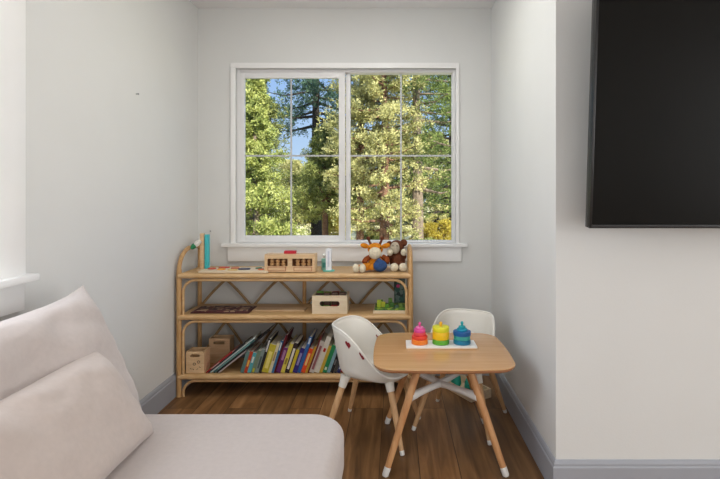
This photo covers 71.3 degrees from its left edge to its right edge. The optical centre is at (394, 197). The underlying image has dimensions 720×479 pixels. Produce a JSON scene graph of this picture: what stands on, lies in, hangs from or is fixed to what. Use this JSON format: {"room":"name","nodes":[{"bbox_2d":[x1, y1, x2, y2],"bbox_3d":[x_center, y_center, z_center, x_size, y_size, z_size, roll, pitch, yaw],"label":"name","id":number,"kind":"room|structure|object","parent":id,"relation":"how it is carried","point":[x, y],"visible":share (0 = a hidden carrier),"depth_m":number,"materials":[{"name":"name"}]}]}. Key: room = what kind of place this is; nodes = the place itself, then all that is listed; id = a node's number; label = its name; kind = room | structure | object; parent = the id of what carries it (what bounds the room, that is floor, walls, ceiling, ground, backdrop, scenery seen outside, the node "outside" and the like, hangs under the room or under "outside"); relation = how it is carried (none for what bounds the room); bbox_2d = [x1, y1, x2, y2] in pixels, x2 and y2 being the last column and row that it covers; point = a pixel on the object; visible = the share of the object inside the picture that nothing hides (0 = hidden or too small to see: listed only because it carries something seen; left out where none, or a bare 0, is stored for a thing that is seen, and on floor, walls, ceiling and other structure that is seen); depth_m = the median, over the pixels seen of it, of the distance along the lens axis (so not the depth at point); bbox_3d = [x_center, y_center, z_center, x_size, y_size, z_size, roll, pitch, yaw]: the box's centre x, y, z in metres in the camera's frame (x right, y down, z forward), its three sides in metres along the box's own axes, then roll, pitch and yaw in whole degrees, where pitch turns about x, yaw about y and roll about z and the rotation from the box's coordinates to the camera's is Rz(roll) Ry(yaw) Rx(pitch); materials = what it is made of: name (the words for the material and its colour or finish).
{"room":"children's room","nodes":[
{"label":"children's room","id":0,"kind":"room"},
{"bbox_2d":[0,0,197,400],"bbox_3d":[-1.460,-0.045,0.015,0.200,2.530,6.870,0,0,0],"label":"wall","id":1,"kind":"structure","parent":0,"point":[112,169],"depth_m":2.46,"materials":[{"name":"paint"}]},
{"bbox_2d":[0,0,39,316],"bbox_3d":[-1.419,-0.338,1.091,0.222,1.485,1.503,0,0,0],"label":"window","id":2,"kind":"structure","parent":1,"relation":"in","point":[13,275],"depth_m":1.75,"materials":[{"name":"white paint"}]},
{"bbox_2d":[139,364,190,413],"bbox_3d":[-1.352,1.150,0.015,0.016,0.140,6.870,0,0,0],"label":"baseboard","id":3,"kind":"structure","parent":1,"relation":"attached to","point":[162,395],"depth_m":2.88,"materials":[{"name":"grey paint"}]},
{"bbox_2d":[190,0,494,7],"bbox_3d":[1.350,-1.385,0.025,5.900,0.150,7.250,0,0,0],"label":"ceiling","id":4,"kind":"structure","parent":0,"point":[198,3],"depth_m":3.37,"materials":[{"name":"paint"}]},
{"bbox_2d":[198,8,490,354],"bbox_3d":[-0.372,-0.045,3.520,2.375,2.530,0.140,0,0,0],"label":"wall","id":5,"kind":"structure","parent":0,"point":[226,36],"depth_m":3.45,"materials":[{"name":"paint"}]},
{"bbox_2d":[221,63,467,260],"bbox_3d":[-0.346,-0.247,3.486,1.685,1.365,0.148,0,0,0],"label":"window","id":6,"kind":"structure","parent":5,"relation":"in","point":[247,247],"depth_m":3.48,"materials":[{"name":"white paint"}]},
{"bbox_2d":[158,376,543,478],"bbox_3d":[1.350,1.280,0.025,5.900,0.120,7.250,0,0,0],"label":"floor","id":7,"kind":"structure","parent":0,"point":[449,440],"depth_m":2.69,"materials":[{"name":"brown wood"}]},
{"bbox_2d":[0,285,343,478],"bbox_3d":[-0.750,0.773,0.790,1.150,0.893,2.180,0,0,0],"label":"sofa","id":8,"kind":"object","parent":7,"relation":"on","point":[35,344],"visible":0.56,"depth_m":1.53,"materials":[{"name":"beige fabric"}]},
{"bbox_2d":[0,285,141,408],"bbox_3d":[-1.056,0.592,1.300,0.276,0.580,1.160,-24,0,0],"label":"cushion","id":9,"kind":"object","parent":8,"relation":"on","point":[34,344],"depth_m":1.49,"materials":[{"name":"fabric"}]},
{"bbox_2d":[0,351,152,478],"bbox_3d":[-0.886,0.637,1.258,0.282,0.310,0.796,0,0,-2],"label":"lumbar pillow","id":10,"kind":"object","parent":8,"relation":"on","point":[82,419],"visible":0.95,"depth_m":1.27,"materials":[{"name":"fabric"}]},
{"bbox_2d":[105,414,343,478],"bbox_3d":[-0.750,0.867,0.770,1.150,0.197,2.140,0,0,0],"label":"seat cushion","id":11,"kind":"object","parent":8,"relation":"on","point":[180,446],"depth_m":1.55,"materials":[{"name":"beige fabric"}]},
{"bbox_2d":[176,244,412,397],"bbox_3d":[-0.615,0.763,3.230,1.453,0.913,0.360,0,0,0],"label":"bookshelf","id":12,"kind":"object","parent":7,"relation":"on","point":[231,373],"visible":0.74,"depth_m":3.06,"materials":[{"name":"wicker"}]},
{"bbox_2d":[186,347,209,372],"bbox_3d":[-1.232,1.013,3.129,0.112,0.132,0.102,0,0,0],"label":"toy box","id":13,"kind":"object","parent":12,"relation":"on","point":[197,358],"visible":1,"depth_m":3.08,"materials":[{"name":"brown wood"}]},
{"bbox_2d":[190,233,209,270],"bbox_3d":[-1.229,0.343,3.188,0.122,0.235,0.104,0,0,0],"label":"toy","id":14,"kind":"object","parent":12,"relation":"on","point":[204,241],"visible":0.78,"depth_m":3.17,"materials":[{"name":"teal wood"}]},
{"bbox_2d":[209,335,233,362],"bbox_3d":[-1.150,0.999,3.318,0.136,0.160,0.090,0,0,0],"label":"toy box","id":15,"kind":"object","parent":12,"relation":"on","point":[220,346],"visible":0.87,"depth_m":3.27,"materials":[{"name":"brown wood"}]},
{"bbox_2d":[206,344,239,372],"bbox_3d":[-1.082,1.012,3.160,0.165,0.133,0.166,0,0,0],"label":"book","id":16,"kind":"object","parent":12,"relation":"on","point":[235,348],"visible":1,"depth_m":3.09,"materials":[{"name":"paper"}]},
{"bbox_2d":[190,306,256,312],"bbox_3d":[-1.085,0.708,3.183,0.360,0.012,0.185,0,0,0],"label":"puzzle","id":17,"kind":"object","parent":12,"relation":"on","point":[203,309],"visible":0.98,"depth_m":3.15},
{"bbox_2d":[208,335,252,372],"bbox_3d":[-1.034,0.985,3.160,0.232,0.187,0.165,0,0,0],"label":"book","id":18,"kind":"object","parent":12,"relation":"on","point":[247,340],"visible":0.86,"depth_m":3.08,"materials":[{"name":"paper"}]},
{"bbox_2d":[198,267,267,272],"bbox_3d":[-0.993,0.451,3.152,0.425,0.019,0.185,0,0,0],"label":"tray","id":19,"kind":"object","parent":12,"relation":"on","point":[211,269],"visible":1,"depth_m":3.09,"materials":[{"name":"brown wood"}]},
{"bbox_2d":[218,347,249,372],"bbox_3d":[-1.002,1.009,3.160,0.172,0.139,0.165,0,0,0],"label":"book","id":20,"kind":"object","parent":12,"relation":"on","point":[249,347],"visible":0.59,"depth_m":3.08,"materials":[{"name":"paper"}]},
{"bbox_2d":[210,330,261,372],"bbox_3d":[-0.998,0.967,3.160,0.278,0.223,0.165,0,0,0],"label":"book","id":21,"kind":"object","parent":12,"relation":"on","point":[257,334],"visible":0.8,"depth_m":3.08,"materials":[{"name":"paper"}]},
{"bbox_2d":[213,333,261,372],"bbox_3d":[-0.991,0.974,3.160,0.258,0.208,0.166,0,0,0],"label":"book","id":22,"kind":"object","parent":12,"relation":"on","point":[253,340],"visible":0.83,"depth_m":3.08,"materials":[{"name":"paper"}]},
{"bbox_2d":[216,323,275,372],"bbox_3d":[-0.934,0.944,3.160,0.335,0.269,0.165,0,0,0],"label":"book","id":23,"kind":"object","parent":12,"relation":"on","point":[272,326],"visible":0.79,"depth_m":3.08,"materials":[{"name":"paper"}]},
{"bbox_2d":[240,342,256,372],"bbox_3d":[-0.923,1.009,3.178,0.060,0.138,0.200,0,0,0],"label":"book","id":24,"kind":"object","parent":12,"relation":"on","point":[254,344],"visible":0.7,"depth_m":3.08,"materials":[{"name":"paper"}]},
{"bbox_2d":[244,342,260,372],"bbox_3d":[-0.902,1.010,3.178,0.059,0.136,0.201,0,0,0],"label":"book","id":25,"kind":"object","parent":12,"relation":"on","point":[258,343],"visible":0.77,"depth_m":3.08,"materials":[{"name":"paper"}]},
{"bbox_2d":[247,343,262,372],"bbox_3d":[-0.881,1.014,3.178,0.057,0.128,0.201,0,0,0],"label":"book","id":26,"kind":"object","parent":12,"relation":"on","point":[261,344],"visible":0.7,"depth_m":3.08,"materials":[{"name":"paper"}]},
{"bbox_2d":[251,341,266,372],"bbox_3d":[-0.855,1.007,3.178,0.064,0.143,0.201,0,0,0],"label":"book","id":27,"kind":"object","parent":12,"relation":"on","point":[256,360],"visible":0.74,"depth_m":3.08,"materials":[{"name":"paper"}]},
{"bbox_2d":[255,344,266,372],"bbox_3d":[-0.831,1.004,3.178,0.063,0.149,0.201,0,0,0],"label":"book","id":28,"kind":"object","parent":12,"relation":"on","point":[264,347],"visible":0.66,"depth_m":3.08,"materials":[{"name":"paper"}]},
{"bbox_2d":[259,330,278,372],"bbox_3d":[-0.801,0.972,3.178,0.080,0.214,0.201,0,0,0],"label":"book","id":29,"kind":"object","parent":12,"relation":"on","point":[272,337],"visible":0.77,"depth_m":3.08,"materials":[{"name":"paper"}]},
{"bbox_2d":[262,335,281,372],"bbox_3d":[-0.775,0.987,3.178,0.090,0.182,0.201,0,0,0],"label":"book","id":30,"kind":"object","parent":12,"relation":"on","point":[272,347],"visible":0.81,"depth_m":3.08,"materials":[{"name":"paper"}]},
{"bbox_2d":[269,334,284,372],"bbox_3d":[-0.744,0.985,3.178,0.072,0.187,0.201,0,0,0],"label":"book","id":31,"kind":"object","parent":12,"relation":"on","point":[279,341],"visible":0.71,"depth_m":3.08,"materials":[{"name":"paper"}]},
{"bbox_2d":[271,335,285,372],"bbox_3d":[-0.725,0.978,3.178,0.073,0.200,0.201,0,0,0],"label":"book","id":32,"kind":"object","parent":12,"relation":"on","point":[282,340],"visible":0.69,"depth_m":3.08,"materials":[{"name":"paper"}]},
{"bbox_2d":[252,307,306,310],"bbox_3d":[-0.735,0.711,3.192,0.330,0.007,0.095,0,0,0],"label":"board","id":33,"kind":"object","parent":12,"relation":"on","point":[256,308],"visible":1,"depth_m":3.18,"materials":[{"name":"brown wood"}]},
{"bbox_2d":[274,327,293,372],"bbox_3d":[-0.704,0.960,3.178,0.086,0.236,0.200,0,0,0],"label":"book","id":34,"kind":"object","parent":12,"relation":"on","point":[288,335],"visible":0.73,"depth_m":3.08,"materials":[{"name":"paper"}]},
{"bbox_2d":[276,338,292,372],"bbox_3d":[-0.695,0.998,3.178,0.075,0.160,0.201,0,0,0],"label":"book","id":35,"kind":"object","parent":12,"relation":"on","point":[286,346],"visible":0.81,"depth_m":3.08,"materials":[{"name":"paper"}]},
{"bbox_2d":[281,334,297,372],"bbox_3d":[-0.665,0.986,3.178,0.080,0.184,0.201,0,0,0],"label":"book","id":36,"kind":"object","parent":12,"relation":"on","point":[296,336],"visible":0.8,"depth_m":3.08,"materials":[{"name":"paper"}]},
{"bbox_2d":[264,250,316,271],"bbox_3d":[-0.648,0.393,3.124,0.312,0.127,0.092,0,0,0],"label":"abacus","id":37,"kind":"object","parent":12,"relation":"on","point":[290,260],"visible":1,"depth_m":3.08,"materials":[{"name":"brown wood"}]},
{"bbox_2d":[285,334,303,372],"bbox_3d":[-0.637,0.984,3.178,0.084,0.189,0.201,0,0,0],"label":"book","id":38,"kind":"object","parent":12,"relation":"on","point":[299,339],"visible":0.87,"depth_m":3.08,"materials":[{"name":"paper"}]},
{"bbox_2d":[289,340,304,372],"bbox_3d":[-0.619,1.004,3.178,0.064,0.148,0.200,0,0,0],"label":"book","id":39,"kind":"object","parent":12,"relation":"on","point":[302,342],"visible":0.73,"depth_m":3.08,"materials":[{"name":"paper"}]},
{"bbox_2d":[293,339,307,372],"bbox_3d":[-0.592,0.999,3.178,0.076,0.158,0.201,0,0,0],"label":"book","id":40,"kind":"object","parent":12,"relation":"on","point":[303,347],"visible":0.83,"depth_m":3.08,"materials":[{"name":"paper"}]},
{"bbox_2d":[297,328,316,372],"bbox_3d":[-0.555,0.966,3.178,0.094,0.226,0.201,0,0,0],"label":"book","id":41,"kind":"object","parent":12,"relation":"on","point":[312,336],"visible":0.91,"depth_m":3.08,"materials":[{"name":"paper"}]},
{"bbox_2d":[301,339,316,372],"bbox_3d":[-0.542,1.001,3.178,0.077,0.155,0.201,0,0,0],"label":"book","id":42,"kind":"object","parent":12,"relation":"on","point":[313,344],"visible":0.87,"depth_m":3.08,"materials":[{"name":"paper"}]},
{"bbox_2d":[305,337,319,372],"bbox_3d":[-0.519,0.996,3.178,0.071,0.164,0.200,0,0,0],"label":"book","id":43,"kind":"object","parent":12,"relation":"on","point":[315,346],"visible":0.79,"depth_m":3.08,"materials":[{"name":"paper"}]},
{"bbox_2d":[307,327,326,372],"bbox_3d":[-0.494,0.961,3.178,0.092,0.234,0.200,0,0,0],"label":"book","id":44,"kind":"object","parent":12,"relation":"on","point":[324,330],"visible":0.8,"depth_m":3.08,"materials":[{"name":"paper"}]},
{"bbox_2d":[309,333,327,372],"bbox_3d":[-0.480,0.978,3.178,0.096,0.201,0.201,0,0,0],"label":"book","id":45,"kind":"object","parent":12,"relation":"on","point":[320,347],"visible":0.86,"depth_m":3.08,"materials":[{"name":"paper"}]},
{"bbox_2d":[314,329,332,372],"bbox_3d":[-0.444,0.965,3.178,0.106,0.228,0.201,0,0,0],"label":"book","id":46,"kind":"object","parent":12,"relation":"on","point":[330,334],"visible":0.89,"depth_m":3.08,"materials":[{"name":"paper"}]},
{"bbox_2d":[321,254,325,269],"bbox_3d":[-0.447,0.408,3.188,0.044,0.103,0.028,0,0,0],"label":"toy","id":47,"kind":"object","parent":12,"relation":"on","point":[323,260],"visible":0.59,"depth_m":3.18,"materials":[{"name":"teal plastic"}]},
{"bbox_2d":[319,337,333,372],"bbox_3d":[-0.429,0.993,3.178,0.077,0.171,0.200,0,0,0],"label":"book","id":48,"kind":"object","parent":12,"relation":"on","point":[332,339],"visible":0.89,"depth_m":3.08,"materials":[{"name":"paper"}]},
{"bbox_2d":[323,248,334,271],"bbox_3d":[-0.416,0.388,3.140,0.072,0.145,0.052,0,0,0],"label":"tower","id":49,"kind":"object","parent":12,"relation":"on","point":[328,250],"visible":1,"depth_m":3.13,"materials":[{"name":"white plastic"}]},
{"bbox_2d":[323,340,335,372],"bbox_3d":[-0.404,0.991,3.178,0.085,0.176,0.201,0,0,0],"label":"book","id":50,"kind":"object","parent":12,"relation":"on","point":[333,347],"visible":0.8,"depth_m":3.08,"materials":[{"name":"paper"}]},
{"bbox_2d":[312,291,348,313],"bbox_3d":[-0.403,0.658,3.155,0.216,0.112,0.150,0,0,0],"label":"crate","id":51,"kind":"object","parent":12,"relation":"on","point":[343,308],"visible":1,"depth_m":3.08,"materials":[{"name":"brown wood"}]},
{"bbox_2d":[324,292,330,305],"bbox_3d":[-0.428,0.651,3.153,0.042,0.108,0.030,0,0,0],"label":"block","id":52,"kind":"object","parent":51,"relation":"in","point":[325,293],"visible":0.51,"depth_m":3.14,"materials":[{"name":"brown wood"}]},
{"bbox_2d":[331,292,337,304],"bbox_3d":[-0.379,0.649,3.153,0.042,0.112,0.030,0,0,0],"label":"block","id":53,"kind":"object","parent":51,"relation":"in","point":[332,293],"visible":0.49,"depth_m":3.14,"materials":[{"name":"brown wood"}]},
{"bbox_2d":[327,348,336,372],"bbox_3d":[-0.377,0.979,3.178,0.087,0.199,0.200,0,0,0],"label":"book","id":54,"kind":"object","parent":12,"relation":"on","point":[335,351],"visible":0.55,"depth_m":3.08,"materials":[{"name":"paper"}]},
{"bbox_2d":[330,354,337,372],"bbox_3d":[-0.361,0.994,3.178,0.077,0.168,0.201,0,0,0],"label":"book","id":55,"kind":"object","parent":12,"relation":"on","point":[336,357],"visible":0.57,"depth_m":3.08,"materials":[{"name":"paper"}]},
{"bbox_2d":[334,360,338,372],"bbox_3d":[-0.343,1.000,3.178,0.072,0.157,0.200,0,0,0],"label":"book","id":56,"kind":"object","parent":12,"relation":"on","point":[337,364],"visible":0.34,"depth_m":3.08,"materials":[{"name":"paper"}]},
{"bbox_2d":[353,236,389,272],"bbox_3d":[-0.146,0.351,3.136,0.230,0.216,0.164,0,0,0],"label":"plush","id":57,"kind":"object","parent":12,"relation":"on","point":[373,261],"visible":1,"depth_m":3.10},
{"bbox_2d":[373,298,404,313],"bbox_3d":[-0.030,0.676,3.183,0.210,0.075,0.185,0,0,0],"label":"toy","id":58,"kind":"object","parent":12,"relation":"on","point":[380,307],"visible":0.99,"depth_m":3.11,"materials":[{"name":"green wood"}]},
{"bbox_2d":[373,304,404,313],"bbox_3d":[-0.030,0.705,3.183,0.210,0.018,0.185,0,0,0],"label":"tray","id":59,"kind":"object","parent":12,"relation":"on","point":[391,309],"depth_m":3.10,"materials":[{"name":"brown wood"}]},
{"bbox_2d":[387,239,406,271],"bbox_3d":[0.012,0.362,3.184,0.134,0.194,0.170,0,0,0],"label":"plush","id":60,"kind":"object","parent":12,"relation":"on","point":[396,253],"visible":0.98,"depth_m":3.18},
{"bbox_2d":[394,279,404,302],"bbox_3d":[0.030,0.619,3.297,0.072,0.190,0.026,0,0,0],"label":"toy","id":61,"kind":"object","parent":12,"relation":"on","point":[399,291],"visible":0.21,"depth_m":3.29,"materials":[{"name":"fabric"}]},
{"bbox_2d":[329,315,420,455],"bbox_3d":[-0.113,0.935,2.615,0.427,0.569,0.426,0,0,14],"label":"chair","id":62,"kind":"object","parent":7,"relation":"on","point":[355,337],"visible":0.76,"depth_m":2.50,"materials":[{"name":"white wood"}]},
{"bbox_2d":[338,373,350,387],"bbox_3d":[-0.252,0.923,2.529,0.062,0.072,0.061,0,0,14],"label":"socket","id":63,"kind":"object","parent":62,"relation":"attached to","point":[345,377],"depth_m":2.51,"materials":[{"name":"white plastic"}]},
{"bbox_2d":[385,382,394,392],"bbox_3d":[-0.029,0.923,2.473,0.062,0.072,0.061,0,0,14],"label":"socket","id":64,"kind":"object","parent":62,"relation":"attached to","point":[390,388],"depth_m":2.45,"materials":[{"name":"white plastic"}]},
{"bbox_2d":[373,332,515,476],"bbox_3d":[0.222,0.980,2.450,0.658,0.479,0.614,0,0,0],"label":"table","id":65,"kind":"object","parent":7,"relation":"on","point":[390,354],"visible":0.96,"depth_m":2.28,"materials":[{"name":"brown wood"}]},
{"bbox_2d":[406,321,476,348],"bbox_3d":[0.229,0.677,2.500,0.348,0.124,0.120,0,0,0],"label":"stacking toy","id":66,"kind":"object","parent":65,"relation":"on","point":[440,332],"visible":1,"depth_m":2.47,"materials":[{"name":"multicoloured plastic"}]},
{"bbox_2d":[412,308,506,444],"bbox_3d":[0.362,0.935,2.736,0.426,0.569,0.427,0,0,23],"label":"chair","id":67,"kind":"object","parent":7,"relation":"on","point":[476,321],"visible":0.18,"depth_m":2.88,"materials":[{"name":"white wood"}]},
{"bbox_2d":[476,374,482,383],"bbox_3d":[0.425,0.923,2.583,0.061,0.072,0.062,0,0,23],"label":"socket","id":68,"kind":"object","parent":67,"relation":"attached to","point":[479,376],"depth_m":2.56,"materials":[{"name":"white plastic"}]},
{"bbox_2d":[448,375,490,401],"bbox_3d":[0.440,1.192,3.155,0.156,0.053,0.320,0,0,-30],"label":"tray","id":69,"kind":"object","parent":7,"relation":"on","point":[487,391],"visible":0.34,"depth_m":3.06,"materials":[{"name":"brown wood"}]},
{"bbox_2d":[451,376,460,385],"bbox_3d":[0.395,1.169,3.233,0.068,0.080,0.068,0,0,0],"label":"cup","id":70,"kind":"object","parent":69,"relation":"in","point":[457,381],"visible":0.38,"depth_m":3.21,"materials":[{"name":"teal plastic"}]},
{"bbox_2d":[464,378,468,388],"bbox_3d":[0.467,1.169,3.148,0.064,0.080,0.064,0,0,0],"label":"cup","id":71,"kind":"object","parent":69,"relation":"in","point":[466,385],"visible":0.25,"depth_m":3.13,"materials":[{"name":"teal plastic"}]},
{"bbox_2d":[491,0,586,458],"bbox_3d":[0.730,-0.045,2.758,0.130,2.530,1.384,0,0,0],"label":"wall","id":72,"kind":"structure","parent":0,"point":[539,47],"depth_m":2.24,"materials":[{"name":"paint"}]},
{"bbox_2d":[587,0,719,458],"bbox_3d":[2.547,-0.045,2.131,3.505,2.530,0.130,0,0,0],"label":"wall","id":73,"kind":"structure","parent":0,"point":[653,294],"depth_m":2.07,"materials":[{"name":"paint"}]},
{"bbox_2d":[239,355,719,478],"bbox_3d":[1.388,1.150,2.750,5.464,0.140,1.400,0,0,0],"label":"baseboard","id":74,"kind":"structure","parent":73,"relation":"attached to","point":[550,467],"depth_m":2.06,"materials":[{"name":"grey paint"}]},
{"bbox_2d":[585,0,719,227],"bbox_3d":[1.571,-0.358,1.923,1.665,0.945,0.203,0,0,0],"label":"television","id":75,"kind":"object","parent":73,"relation":"attached to","point":[653,153],"visible":1,"depth_m":1.86,"materials":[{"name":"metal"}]},
{"label":"outside","id":76,"kind":"structure","parent":0,"visible":0},
{"bbox_2d":[264,206,448,239],"bbox_3d":[0.000,1.805,64.000,120.000,0.447,120.000,0,0,0],"label":"ground","id":77,"kind":"structure","parent":76,"point":[353,234],"depth_m":30.32,"materials":[{"name":"green plant"}]},
{"bbox_2d":[246,79,310,234],"bbox_3d":[-2.476,-0.164,9.070,2.168,4.371,2.094,0,0,-15],"label":"tree","id":78,"kind":"object","parent":77,"relation":"on","point":[259,174],"visible":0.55,"depth_m":8.84,"materials":[{"name":"green plant"}]},
{"bbox_2d":[246,79,312,234],"bbox_3d":[-4.403,-1.169,15.542,3.492,5.986,4.004,0,0,19],"label":"pine tree","id":79,"kind":"object","parent":77,"relation":"on","point":[283,180],"visible":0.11,"depth_m":15.61,"materials":[{"name":"green plant"}]},
{"bbox_2d":[276,158,308,223],"bbox_3d":[-7.771,-0.262,37.039,5.170,5.469,5.225,0,0,8],"label":"tree","id":80,"kind":"object","parent":77,"relation":"on","point":[298,162],"visible":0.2,"depth_m":36.26,"materials":[{"name":"green plant"}]},
{"bbox_2d":[246,75,373,234],"bbox_3d":[-2.616,-3.008,16.859,4.658,9.661,4.996,0,0,11],"label":"pine tree","id":81,"kind":"object","parent":77,"relation":"on","point":[312,85],"visible":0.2,"depth_m":16.29,"materials":[{"name":"green plant"}]},
{"bbox_2d":[288,158,345,222],"bbox_3d":[-5.226,-0.693,36.004,5.101,6.193,5.849,0,0,12],"label":"tree","id":82,"kind":"object","parent":77,"relation":"on","point":[303,172],"visible":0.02,"depth_m":35.24,"materials":[{"name":"green plant"}]},
{"bbox_2d":[281,123,366,234],"bbox_3d":[-1.976,-0.195,14.428,2.588,4.036,2.731,0,0,-31],"label":"pine tree","id":83,"kind":"object","parent":77,"relation":"on","point":[308,202],"visible":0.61,"depth_m":14.13,"materials":[{"name":"green plant"}]},
{"bbox_2d":[305,213,353,239],"bbox_3d":[-2.632,1.184,20.469,2.258,1.695,2.033,0,0,0],"label":"shrub","id":84,"kind":"object","parent":77,"relation":"on","point":[331,228],"visible":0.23,"depth_m":20.21,"materials":[{"name":"green plant"}]},
{"bbox_2d":[314,75,405,239],"bbox_3d":[-0.854,-2.234,12.480,2.368,8.112,2.216,0,0,-3],"label":"pine tree","id":85,"kind":"object","parent":77,"relation":"on","point":[359,234],"visible":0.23,"depth_m":12.19,"materials":[{"name":"green plant"}]},
{"bbox_2d":[337,134,394,224],"bbox_3d":[-2.721,-1.122,34.771,5.261,6.889,5.812,0,0,-22],"label":"tree","id":86,"kind":"object","parent":77,"relation":"on","point":[377,211],"visible":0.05,"depth_m":34.15,"materials":[{"name":"green plant"}]},
{"bbox_2d":[354,230,391,239],"bbox_3d":[-0.660,1.459,14.642,2.053,1.178,1.722,0,0,36],"label":"shrub","id":87,"kind":"object","parent":77,"relation":"on","point":[372,237],"visible":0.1,"depth_m":14.23,"materials":[{"name":"green plant"}]},
{"bbox_2d":[324,75,446,239],"bbox_3d":[-0.350,-1.849,12.124,2.617,7.342,2.699,0,0,40],"label":"pine tree","id":88,"kind":"object","parent":77,"relation":"on","point":[381,175],"visible":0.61,"depth_m":11.80,"materials":[{"name":"green plant"}]},
{"bbox_2d":[352,75,450,239],"bbox_3d":[0.636,-2.771,13.406,4.162,9.189,3.955,0,0,-24],"label":"pine tree","id":89,"kind":"object","parent":77,"relation":"on","point":[416,194],"visible":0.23,"depth_m":13.36,"materials":[{"name":"green plant"}]},
{"bbox_2d":[373,128,429,223],"bbox_3d":[0.342,-1.484,35.828,4.884,7.249,5.262,0,0,-29],"label":"tree","id":90,"kind":"object","parent":77,"relation":"on","point":[406,195],"visible":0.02,"depth_m":35.46,"materials":[{"name":"green plant"}]},
{"bbox_2d":[391,131,448,224],"bbox_3d":[2.703,-1.164,33.786,6.274,6.911,4.862,0,0,-30],"label":"tree","id":91,"kind":"object","parent":77,"relation":"on","point":[431,218],"visible":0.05,"depth_m":33.29,"materials":[{"name":"green plant"}]},
{"bbox_2d":[391,75,450,237],"bbox_3d":[2.108,-2.776,17.917,4.555,9.199,4.504,0,0,0],"label":"pine tree","id":92,"kind":"object","parent":77,"relation":"on","point":[439,199],"visible":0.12,"depth_m":17.84,"materials":[{"name":"green plant"}]},
{"bbox_2d":[413,236,436,239],"bbox_3d":[0.654,1.448,11.019,1.569,1.225,1.397,0,0,27],"label":"shrub","id":93,"kind":"object","parent":77,"relation":"on","point":[416,238],"visible":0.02,"depth_m":10.81,"materials":[{"name":"green plant"}]},
{"bbox_2d":[404,218,450,239],"bbox_3d":[1.072,1.295,14.511,1.771,1.490,1.922,0,0,-16],"label":"shrub","id":94,"kind":"object","parent":77,"relation":"on","point":[432,229],"visible":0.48,"depth_m":14.25,"materials":[{"name":"yellow plant"}]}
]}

